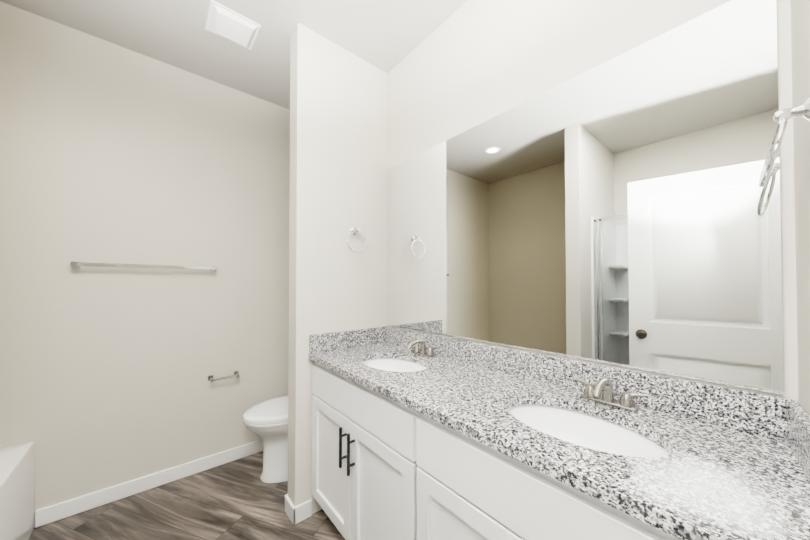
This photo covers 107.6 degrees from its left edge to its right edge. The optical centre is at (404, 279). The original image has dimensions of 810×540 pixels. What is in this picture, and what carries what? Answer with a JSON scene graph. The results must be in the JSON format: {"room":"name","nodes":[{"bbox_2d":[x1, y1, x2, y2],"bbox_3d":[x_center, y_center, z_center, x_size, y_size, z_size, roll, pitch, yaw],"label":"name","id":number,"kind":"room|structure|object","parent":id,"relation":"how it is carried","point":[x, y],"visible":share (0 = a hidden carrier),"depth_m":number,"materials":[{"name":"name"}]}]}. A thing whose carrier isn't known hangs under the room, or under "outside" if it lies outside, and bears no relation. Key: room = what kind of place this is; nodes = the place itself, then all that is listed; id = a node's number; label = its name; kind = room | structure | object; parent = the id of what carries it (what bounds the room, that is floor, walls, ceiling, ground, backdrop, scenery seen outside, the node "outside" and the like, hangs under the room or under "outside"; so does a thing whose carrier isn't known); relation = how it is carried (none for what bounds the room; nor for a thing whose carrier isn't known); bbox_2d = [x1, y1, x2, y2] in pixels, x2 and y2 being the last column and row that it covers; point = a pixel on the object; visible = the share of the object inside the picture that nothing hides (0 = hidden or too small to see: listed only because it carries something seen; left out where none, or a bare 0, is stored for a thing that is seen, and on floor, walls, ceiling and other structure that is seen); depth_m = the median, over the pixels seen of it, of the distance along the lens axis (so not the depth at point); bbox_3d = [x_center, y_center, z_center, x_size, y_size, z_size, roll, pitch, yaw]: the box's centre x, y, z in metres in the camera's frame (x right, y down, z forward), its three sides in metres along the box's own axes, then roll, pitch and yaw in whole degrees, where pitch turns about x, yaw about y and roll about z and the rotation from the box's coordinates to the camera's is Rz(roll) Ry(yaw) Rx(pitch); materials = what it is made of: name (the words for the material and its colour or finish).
{"room":"bathroom","nodes":[
{"label":"bathroom","id":0,"kind":"room"},
{"bbox_2d":[0,1,289,526],"bbox_3d":[-1.713,-0.051,1.883,2.600,2.740,0.120,1,-1,-40],"label":"wall","id":1,"kind":"structure","parent":0,"point":[112,153],"depth_m":1.82,"materials":[{"name":"paint"}]},
{"bbox_2d":[70,261,215,270],"bbox_3d":[-1.591,-0.082,1.863,0.690,0.034,0.067,1,-1,-40],"label":"towel rail","id":2,"kind":"object","parent":1,"relation":"attached to","point":[75,264],"visible":1,"depth_m":1.80,"materials":[{"name":"silver metal"}]},
{"bbox_2d":[35,439,262,527],"bbox_3d":[-1.318,1.277,2.110,1.678,0.090,0.014,1,-1,-40],"label":"baseboard","id":3,"kind":"structure","parent":1,"relation":"attached to","point":[63,509],"depth_m":1.82,"materials":[{"name":"white wood"}]},
{"bbox_2d":[208,371,239,381],"bbox_3d":[-1.283,0.692,2.107,0.192,0.036,0.074,1,-1,-40],"label":"paper holder","id":4,"kind":"object","parent":1,"relation":"attached to","point":[211,379],"visible":1,"depth_m":2.08,"materials":[{"name":"silver metal"}]},
{"bbox_2d":[29,451,344,539],"bbox_3d":[-0.543,1.323,0.265,3.120,0.060,4.070,1,-1,-40],"label":"floor","id":5,"kind":"structure","parent":0,"point":[238,499],"depth_m":1.65,"materials":[{"name":"brown wood"}]},
{"bbox_2d":[0,442,34,539],"bbox_3d":[-1.836,1.072,0.792,0.817,0.460,1.353,1,-1,-40],"label":"bathtub","id":6,"kind":"object","parent":5,"relation":"on","point":[17,477],"visible":1,"depth_m":1.40,"materials":[{"name":"white plastic"}]},
{"bbox_2d":[243,395,287,482],"bbox_3d":[-0.736,0.925,2.126,0.757,0.795,0.410,1,-1,-40],"label":"toilet","id":7,"kind":"object","parent":5,"relation":"on","point":[266,421],"visible":0.38,"depth_m":1.93,"materials":[{"name":"white ceramic"}]},
{"bbox_2d":[308,358,699,539],"bbox_3d":[0.203,0.872,1.175,0.568,0.870,1.679,1,-1,-40],"label":"bathroom vanity","id":8,"kind":"object","parent":5,"relation":"on","point":[416,435],"depth_m":0.95,"materials":[{"name":"painted wood"},{"name":"granite"},{"name":"porcelain"}]},
{"bbox_2d":[308,342,809,539],"bbox_3d":[0.227,0.422,1.172,0.545,0.030,1.726,1,-1,-40],"label":"countertop","id":9,"kind":"structure","parent":8,"relation":"on","point":[710,481],"depth_m":0.68,"materials":[{"name":"grey stone"}]},
{"bbox_2d":[360,354,427,373],"bbox_3d":[-0.059,0.511,1.493,0.312,0.163,0.447,1,-1,-40],"label":"sink","id":10,"kind":"object","parent":9,"relation":"in","point":[393,362],"depth_m":1.66,"materials":[{"name":"white ceramic"}]},
{"bbox_2d":[404,338,439,357],"bbox_3d":[0.066,0.368,1.602,0.140,0.091,0.205,1,-1,-40],"label":"faucet","id":11,"kind":"object","parent":9,"relation":"on","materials":[{"name":"silver metal"}]},
{"bbox_2d":[500,394,671,469],"bbox_3d":[0.489,0.501,0.847,0.312,0.163,0.447,1,-1,-40],"label":"sink","id":12,"kind":"object","parent":9,"relation":"in","point":[628,440],"depth_m":0.93,"materials":[{"name":"white ceramic"}]},
{"bbox_2d":[388,326,799,445],"bbox_3d":[0.413,0.358,1.360,0.019,0.104,1.680,1,-1,-40],"label":"backsplash","id":13,"kind":"structure","parent":9,"relation":"on","point":[771,416],"depth_m":0.90,"materials":[{"name":"grey stone"}]},
{"bbox_2d":[572,374,651,409],"bbox_3d":[0.628,0.358,0.938,0.140,0.091,0.205,1,-1,-40],"label":"faucet","id":14,"kind":"object","parent":9,"relation":"on","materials":[{"name":"silver metal"}]},
{"bbox_2d":[0,0,467,109],"bbox_3d":[-0.543,-1.476,0.308,3.120,0.060,4.070,1,-1,-40],"label":"ceiling","id":15,"kind":"structure","parent":0,"point":[386,36],"depth_m":1.68,"materials":[{"name":"paint"}]},
{"bbox_2d":[205,0,260,49],"bbox_3d":[-0.970,-1.412,1.669,0.240,0.026,0.230,1,-1,-40],"label":"fan","id":16,"kind":"object","parent":15,"relation":"attached to","point":[230,25],"visible":1,"depth_m":1.64,"materials":[{"name":"white plastic"}]},
{"bbox_2d":[288,23,386,513],"bbox_3d":[-0.396,-0.052,1.863,0.617,2.740,0.115,1,-1,-40],"label":"wall","id":17,"kind":"structure","parent":0,"point":[338,142],"depth_m":1.75,"materials":[{"name":"white paint"}]},
{"bbox_2d":[285,494,294,524],"bbox_3d":[-0.636,1.270,1.638,0.014,0.090,0.143,1,-1,-40],"label":"baseboard","id":18,"kind":"structure","parent":17,"relation":"attached to","point":[289,509],"depth_m":1.62,"materials":[{"name":"white wood"}]},
{"bbox_2d":[294,499,311,523],"bbox_3d":[-0.561,1.270,1.617,0.103,0.090,0.014,1,-1,-40],"label":"baseboard","id":19,"kind":"structure","parent":17,"relation":"attached to","point":[303,511],"depth_m":1.61,"materials":[{"name":"white wood"}]},
{"bbox_2d":[309,326,387,353],"bbox_3d":[-0.331,0.365,1.819,0.521,0.104,0.019,1,-1,-40],"label":"backsplash","id":20,"kind":"structure","parent":17,"relation":"attached to","point":[340,340],"depth_m":1.78,"materials":[{"name":"grey stone"}]},
{"bbox_2d":[347,226,365,252],"bbox_3d":[-0.304,-0.248,1.830,0.136,0.173,0.055,1,-1,-40],"label":"towel ring","id":21,"kind":"object","parent":17,"relation":"attached to","point":[354,230],"visible":1,"depth_m":1.83,"materials":[{"name":"silver metal"}]},
{"bbox_2d":[387,0,798,402],"bbox_3d":[0.276,-0.055,1.635,0.126,2.740,3.070,1,-1,-40],"label":"mirror","id":22,"kind":"object","parent":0,"point":[623,210],"depth_m":1.04,"materials":[{"name":"clear glass"}]},
{"bbox_2d":[790,0,809,415],"bbox_3d":[0.707,-0.075,0.385,0.120,2.740,0.860,-1,-1,45],"label":"wall","id":23,"kind":"structure","parent":0,"point":[800,32],"depth_m":0.68,"materials":[{"name":"white paint"}]},
{"bbox_2d":[758,97,809,187],"bbox_3d":[0.787,-0.283,0.609,0.136,0.170,0.079,1,-1,-40],"label":"towel ring","id":24,"kind":"object","parent":23,"relation":"attached to","point":[781,117],"visible":1,"depth_m":0.60,"materials":[{"name":"silver metal"}]}
]}

